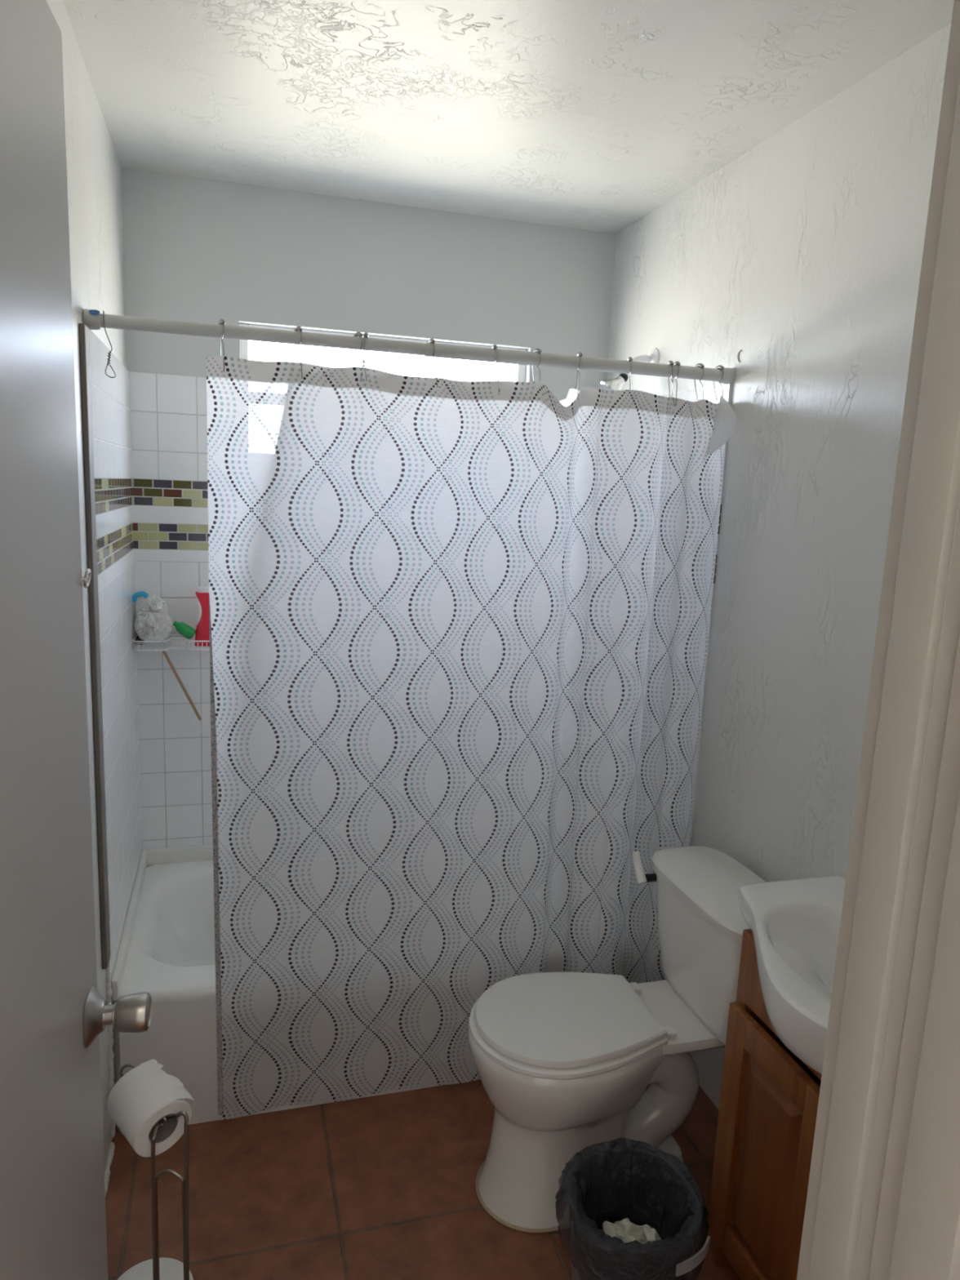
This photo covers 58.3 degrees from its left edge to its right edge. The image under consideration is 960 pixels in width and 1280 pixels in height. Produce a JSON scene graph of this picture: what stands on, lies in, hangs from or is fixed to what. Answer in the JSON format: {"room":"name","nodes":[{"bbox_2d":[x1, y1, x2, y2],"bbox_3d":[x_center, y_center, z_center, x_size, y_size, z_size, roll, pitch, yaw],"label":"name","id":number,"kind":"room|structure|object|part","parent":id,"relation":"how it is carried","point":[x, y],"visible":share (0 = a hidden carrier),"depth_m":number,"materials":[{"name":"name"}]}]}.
{"room":"bathroom","nodes":[
{"label":"bathroom","id":0,"kind":"room"},
{"bbox_2d":[46,0,142,1175],"bbox_3d":[-0.784,0.070,1.507,0.128,2.372,2.420,0,10,-16],"label":"wall","id":1,"kind":"structure","parent":0,"point":[94,175],"depth_m":1.99,"materials":[{"name":"white paint"}]},
{"bbox_2d":[78,323,111,968],"bbox_3d":[-0.808,0.052,1.809,0.011,1.362,0.060,0,10,-16],"label":"trim","id":2,"kind":"structure","parent":1,"relation":"attached to","point":[84,333],"depth_m":1.78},
{"bbox_2d":[104,1142,115,1196],"bbox_3d":[-0.696,1.287,1.443,0.017,0.018,1.216,0,10,-16],"label":"trim","id":3,"kind":"structure","parent":1,"relation":"attached to","point":[111,1153],"depth_m":1.95,"materials":[{"name":"white"}]},
{"bbox_2d":[105,959,115,1137],"bbox_3d":[-0.857,0.939,1.989,0.019,0.482,0.026,0,10,-16],"label":"trim","id":4,"kind":"structure","parent":1,"relation":"attached to","point":[108,990],"depth_m":1.98,"materials":[{"name":"white"}]},
{"bbox_2d":[111,851,146,1000],"bbox_3d":[-0.943,0.745,2.329,0.014,0.052,0.731,0,10,-16],"label":"trim","id":5,"kind":"structure","parent":1,"relation":"attached to","point":[118,971],"depth_m":2.22,"materials":[{"name":"white"}]},
{"bbox_2d":[83,308,734,384],"bbox_3d":[-0.086,-0.649,1.931,1.474,0.040,0.040,0,10,-16],"label":"curtain rod","id":6,"kind":"object","parent":1,"relation":"attached to","point":[92,318],"visible":0.94,"depth_m":1.90,"materials":[{"name":"white metal"}]},
{"bbox_3d":[-0.779,-0.644,1.730,0.030,0.040,0.040,0,10,-16],"label":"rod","id":7,"kind":"part","parent":6,"relation":"part of","materials":[{"name":"white plastic"}]},
{"bbox_2d":[102,310,115,377],"bbox_3d":[-0.758,-0.599,1.741,0.029,0.131,0.023,7,11,24],"label":"wire hook","id":8,"kind":"object","parent":6,"relation":"hanging from","point":[110,352],"visible":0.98,"depth_m":1.75,"materials":[{"name":"silver metal"}]},
{"bbox_2d":[217,319,225,374],"bbox_3d":[-0.538,-0.611,1.796,0.012,0.116,0.060,-2,11,-26],"label":"curtain hook","id":9,"kind":"object","parent":6,"relation":"hanging from","point":[221,322],"visible":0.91,"depth_m":1.78,"materials":[{"name":"silver metal"}]},
{"bbox_2d":[293,325,303,381],"bbox_3d":[-0.387,-0.612,1.841,0.012,0.118,0.056,-4,12,-32],"label":"curtain hook","id":10,"kind":"object","parent":6,"relation":"hanging from","point":[298,328],"visible":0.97,"depth_m":1.83,"materials":[{"name":"silver metal"}]},
{"bbox_2d":[353,331,368,384],"bbox_3d":[-0.260,-0.614,1.873,0.010,0.114,0.067,-4,12,-34],"label":"curtain hook","id":11,"kind":"object","parent":6,"relation":"hanging from","point":[357,334],"visible":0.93,"depth_m":1.86,"materials":[{"name":"silver metal"}]},
{"bbox_2d":[358,332,368,385],"bbox_3d":[-0.253,-0.613,1.879,0.014,0.116,0.060,3,10,2],"label":"curtain hook","id":12,"kind":"object","parent":6,"relation":"hanging from","point":[366,335],"visible":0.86,"depth_m":1.87,"materials":[{"name":"silver metal"}]},
{"bbox_2d":[428,338,439,390],"bbox_3d":[-0.105,-0.614,1.920,0.012,0.116,0.062,-2,11,-23],"label":"curtain hook","id":13,"kind":"object","parent":6,"relation":"hanging from","point":[431,340],"visible":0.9,"depth_m":1.91,"materials":[{"name":"silver metal"}]},
{"bbox_2d":[435,377,700,406],"bbox_3d":[-0.010,0.178,2.183,1.167,1.593,0.159,-1,10,-18],"label":"curtain liner","id":14,"kind":"object","parent":13,"relation":"hanging from","point":[572,393],"visible":0.02,"depth_m":2.05,"materials":[{"name":"white plastic"}]},
{"bbox_2d":[492,344,500,395],"bbox_3d":[0.035,-0.615,1.960,0.015,0.116,0.061,0,10,-14],"label":"curtain hook","id":15,"kind":"object","parent":6,"relation":"hanging from","point":[495,346],"visible":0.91,"depth_m":1.95,"materials":[{"name":"silver metal"}]},
{"bbox_2d":[532,348,542,397],"bbox_3d":[0.134,-0.616,1.988,0.014,0.114,0.064,-1,10,-17],"label":"curtain hook","id":16,"kind":"object","parent":6,"relation":"hanging from","point":[538,350],"visible":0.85,"depth_m":1.98,"materials":[{"name":"silver metal"}]},
{"bbox_2d":[574,351,582,399],"bbox_3d":[0.231,-0.617,2.016,0.012,0.114,0.066,3,10,4],"label":"curtain hook","id":17,"kind":"object","parent":6,"relation":"hanging from","point":[580,354],"visible":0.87,"depth_m":2.01,"materials":[{"name":"silver metal"}]},
{"bbox_2d":[627,356,632,390],"bbox_3d":[0.357,-0.618,2.055,0.013,0.116,0.060,2,10,-5],"label":"curtain hook","id":18,"kind":"object","parent":6,"relation":"hanging from","point":[629,359],"visible":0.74,"depth_m":2.04,"materials":[{"name":"silver metal"}]},
{"bbox_2d":[666,360,675,408],"bbox_3d":[0.461,-0.618,2.086,0.013,0.117,0.057,0,10,-12],"label":"curtain hook","id":19,"kind":"object","parent":6,"relation":"hanging from","point":[671,362],"visible":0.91,"depth_m":2.08,"materials":[{"name":"silver metal"}]},
{"bbox_2d":[671,360,680,409],"bbox_3d":[0.475,-0.618,2.091,0.014,0.118,0.056,2,10,-5],"label":"curtain hook","id":20,"kind":"object","parent":6,"relation":"hanging from","point":[677,363],"visible":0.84,"depth_m":2.08,"materials":[{"name":"silver metal"}]},
{"bbox_2d":[206,355,742,1119],"bbox_3d":[-0.003,0.287,2.080,1.237,1.784,0.118,0,10,-16],"label":"shower curtain","id":21,"kind":"object","parent":20,"relation":"hanging from","point":[459,630],"visible":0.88,"depth_m":2.05,"materials":[{"name":"fabric"}]},
{"bbox_2d":[693,363,704,399],"bbox_3d":[0.539,-0.619,2.109,0.010,0.118,0.056,-2,11,-23],"label":"curtain hook","id":22,"kind":"object","parent":6,"relation":"hanging from","point":[700,365],"visible":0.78,"depth_m":2.10,"materials":[{"name":"silver metal"}]},
{"bbox_2d":[713,364,724,399],"bbox_3d":[0.591,-0.620,2.120,0.014,0.114,0.065,0,10,-13],"label":"curtain hook","id":23,"kind":"object","parent":6,"relation":"hanging from","point":[719,366],"visible":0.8,"depth_m":2.12,"materials":[{"name":"silver metal"}]},
{"bbox_3d":[0.608,-0.655,2.131,0.030,0.040,0.040,0,10,-16],"label":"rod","id":24,"kind":"part","parent":6,"relation":"part of","materials":[{"name":"white plastic"}]},
{"bbox_2d":[120,167,616,866],"bbox_3d":[-0.337,-0.139,2.811,1.476,2.372,0.128,0,10,-16],"label":"wall","id":25,"kind":"structure","parent":0,"point":[197,250],"depth_m":2.56,"materials":[{"name":"grey paint"}]},
{"bbox_2d":[133,633,209,651],"bbox_3d":[-0.868,0.005,2.552,0.294,0.037,0.119,0,10,-16],"label":"basket","id":26,"kind":"object","parent":25,"relation":"attached to","point":[140,642],"visible":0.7,"depth_m":2.52,"materials":[{"name":"white plastic"}]},
{"bbox_2d":[132,591,172,643],"bbox_3d":[-0.951,-0.067,2.505,0.106,0.153,0.107,4,10,8],"label":"loofah","id":27,"kind":"object","parent":26,"relation":"in","point":[153,622],"visible":1,"depth_m":2.48,"materials":[{"name":"white"}]},
{"bbox_2d":[172,635,186,645],"bbox_3d":[-0.896,0.001,2.563,0.038,0.028,0.038,0,10,-16],"label":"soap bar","id":28,"kind":"object","parent":26,"relation":"in","point":[174,641],"visible":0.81,"depth_m":2.55,"materials":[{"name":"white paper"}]},
{"bbox_2d":[162,648,205,733],"bbox_3d":[-0.892,0.155,2.582,0.021,0.278,0.137,11,13,40],"label":"stick","id":29,"kind":"object","parent":26,"relation":"hanging from","point":[168,660],"visible":0.99,"depth_m":2.58,"materials":[{"name":"brown wood"}]},
{"bbox_2d":[173,621,195,639],"bbox_3d":[-0.872,-0.029,2.534,0.065,0.055,0.036,0,10,-16],"label":"bottle","id":30,"kind":"object","parent":26,"relation":"in","point":[187,631],"visible":1,"depth_m":2.52,"materials":[{"name":"green plastic"}]},
{"bbox_2d":[195,586,209,646],"bbox_3d":[-0.817,-0.071,2.555,0.060,0.176,0.034,0,10,-16],"label":"shampoo bottle","id":31,"kind":"object","parent":26,"relation":"in","point":[202,629],"visible":0.67,"depth_m":2.54,"materials":[{"name":"red plastic"}]},
{"bbox_2d":[142,844,213,866],"bbox_3d":[-0.351,0.673,2.883,1.460,0.052,0.016,0,10,-16],"label":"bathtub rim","id":32,"kind":"structure","parent":25,"relation":"attached to","point":[203,852],"depth_m":2.70,"materials":[{"name":"white ceramic"}]},
{"bbox_2d":[238,323,526,382],"bbox_3d":[-0.291,-0.735,2.702,0.898,0.412,0.109,0,10,-16],"label":"window","id":33,"kind":"structure","parent":25,"relation":"in","point":[518,371],"depth_m":2.65,"materials":[{"name":"white glass"}]},
{"bbox_2d":[105,1080,740,1279],"bbox_3d":[-0.240,1.416,1.124,3.100,0.100,3.920,0,10,-16],"label":"floor","id":34,"kind":"structure","parent":0,"point":[381,1187],"depth_m":1.89,"materials":[{"name":"tile"}]},
{"bbox_2d":[120,1063,189,1279],"bbox_3d":[-0.514,1.010,1.425,0.168,0.573,0.250,0,10,-16],"label":"stand","id":35,"kind":"object","parent":34,"relation":"on","point":[184,1180],"visible":0.79,"depth_m":1.35,"materials":[{"name":"silver metal"}]},
{"bbox_2d":[106,1058,196,1157],"bbox_3d":[-0.525,0.750,1.381,0.111,0.107,0.106,12,13,42],"label":"toilet roll","id":36,"kind":"object","parent":35,"relation":"on","point":[145,1095],"visible":0.97,"depth_m":1.35,"materials":[{"name":"white paper"}]},
{"bbox_2d":[117,1257,193,1279],"bbox_3d":[-0.596,1.223,1.556,0.150,0.100,0.150,0,10,-16],"label":"toilet roll","id":37,"kind":"object","parent":34,"relation":"on","point":[170,1268],"visible":0.83,"depth_m":1.59,"materials":[{"name":"white paper"}]},
{"bbox_2d":[111,859,442,1134],"bbox_3d":[-0.258,0.932,2.569,1.470,0.355,0.749,0,10,-16],"label":"bathtub","id":38,"kind":"object","parent":34,"relation":"on","point":[171,957],"visible":0.13,"depth_m":2.09,"materials":[{"name":"white ceramic"}]},
{"bbox_2d":[467,845,766,1233],"bbox_3d":[0.309,0.892,1.931,0.683,0.700,0.441,0,10,-16],"label":"toilet","id":39,"kind":"object","parent":34,"relation":"on","point":[566,1063],"visible":0.9,"depth_m":1.85,"materials":[{"name":"white ceramic"}]},
{"bbox_3d":[0.176,0.840,1.888,0.403,0.015,0.346,0,10,-16],"label":"seat","id":40,"kind":"part","parent":39,"relation":"part of","materials":[{"name":"white plastic"}]},
{"bbox_3d":[0.182,0.823,1.887,0.392,0.018,0.324,0,10,-16],"label":"lid","id":41,"kind":"part","parent":39,"relation":"part of","materials":[{"name":"white plastic"}]},
{"bbox_3d":[0.388,0.554,2.091,0.024,0.072,0.062,0,10,-16],"label":"flush lever","id":42,"kind":"part","parent":39,"relation":"part of","materials":[{"name":"white plastic"}]},
{"bbox_3d":[0.548,0.712,1.960,0.190,0.272,0.400,0,10,-16],"label":"tank","id":43,"kind":"part","parent":39,"relation":"part of","materials":[{"name":"white ceramic"}]},
{"bbox_3d":[0.551,0.563,1.933,0.212,0.032,0.428,0,10,-16],"label":"tank lid","id":44,"kind":"part","parent":39,"relation":"part of","materials":[{"name":"white ceramic"}]},
{"bbox_2d":[571,1235,710,1279],"bbox_3d":[0.278,1.163,1.603,0.238,0.276,0.250,0,10,-16],"label":"trash bin","id":45,"kind":"object","parent":34,"relation":"on","point":[691,1263],"visible":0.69,"depth_m":1.49,"materials":[{"name":"grey plastic"}]},
{"bbox_2d":[555,1137,708,1279],"bbox_3d":[0.275,1.129,1.604,0.270,0.253,0.266,0,10,-16],"label":"bag","id":46,"kind":"object","parent":45,"relation":"in","point":[618,1180],"visible":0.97,"depth_m":1.61,"materials":[{"name":"grey plastic"}]},
{"bbox_2d":[602,1217,661,1244],"bbox_3d":[0.276,1.104,1.570,0.114,0.075,0.083,7,11,22],"label":"crumpled tissue","id":47,"kind":"object","parent":46,"relation":"in","point":[624,1229],"visible":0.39,"depth_m":1.58,"materials":[{"name":"beige paper"}]},
{"bbox_3d":[0.374,1.074,1.495,0.086,0.031,0.014,-5,12,-37],"label":"bin handle","id":48,"kind":"part","parent":45,"relation":"part of","materials":[{"name":"grey plastic"}]},
{"bbox_2d":[707,928,822,1279],"bbox_3d":[0.686,0.972,1.458,0.275,0.738,0.610,0,10,-16],"label":"vanity cabinet","id":49,"kind":"object","parent":34,"relation":"on","point":[769,1096],"visible":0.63,"depth_m":1.58,"materials":[{"name":"brown wood"}]},
{"bbox_3d":[0.519,0.973,1.569,0.013,0.388,0.179,0,10,-16],"label":"raised panel","id":50,"kind":"part","parent":49,"relation":"part of","materials":[{"name":"brown wood"}]},
{"bbox_2d":[737,875,845,1074],"bbox_3d":[0.650,0.608,1.380,0.381,0.123,0.743,0,10,-16],"label":"sink","id":51,"kind":"object","parent":49,"relation":"in","point":[794,924],"visible":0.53,"depth_m":1.55,"materials":[{"name":"white ceramic"}]},
{"bbox_2d":[62,0,954,234],"bbox_3d":[-0.136,-1.017,0.699,3.100,0.100,3.920,0,10,-16],"label":"ceiling","id":52,"kind":"structure","parent":0,"point":[590,115],"depth_m":1.79,"materials":[{"name":"white paint"}]},
{"bbox_2d":[606,22,951,1110],"bbox_3d":[0.741,0.058,1.949,0.128,2.372,2.420,0,10,-16],"label":"wall","id":53,"kind":"structure","parent":0,"point":[801,255],"depth_m":1.89,"materials":[{"name":"white paint"}]},
{"bbox_2d":[599,347,659,390],"bbox_3d":[0.429,-0.775,2.507,0.163,0.159,0.072,0,10,-16],"label":"shower","id":54,"kind":"object","parent":53,"relation":"attached to","point":[615,384],"visible":0.68,"depth_m":2.49,"materials":[{"name":"white plastic"}]},
{"bbox_3d":[0.458,-0.800,2.510,0.088,0.064,0.018,0,10,-16],"label":"arm","id":55,"kind":"part","parent":54,"relation":"part of","materials":[{"name":"white plastic"}]},
{"bbox_2d":[737,349,741,362],"bbox_3d":[0.632,-0.692,2.099,0.004,0.030,0.014,0,10,-16],"label":"ring","id":56,"kind":"object","parent":53,"relation":"attached to","point":[740,350],"visible":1,"depth_m":2.10,"materials":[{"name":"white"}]},
{"bbox_3d":[0.327,0.288,0.533,1.716,2.372,0.110,0,10,-16],"label":"wall","id":57,"kind":"structure","parent":0,"visible":0},
{"bbox_2d":[0,0,151,1279],"bbox_3d":[-0.448,0.377,0.790,0.184,2.018,0.740,0,10,-13],"label":"door","id":58,"kind":"structure","parent":57,"relation":"in","point":[54,1014],"depth_m":0.88,"materials":[{"name":"grey"}]},
{"bbox_3d":[-0.458,0.482,1.111,0.060,0.049,0.049,0,10,-13],"label":"knob","id":59,"kind":"part","parent":58,"relation":"part of","materials":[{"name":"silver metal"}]},
{"bbox_2d":[796,0,959,1279],"bbox_3d":[0.274,0.422,0.540,0.103,2.100,0.138,0,10,-16],"label":"trim","id":60,"kind":"structure","parent":57,"relation":"attached to","point":[882,1202],"depth_m":0.48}
]}

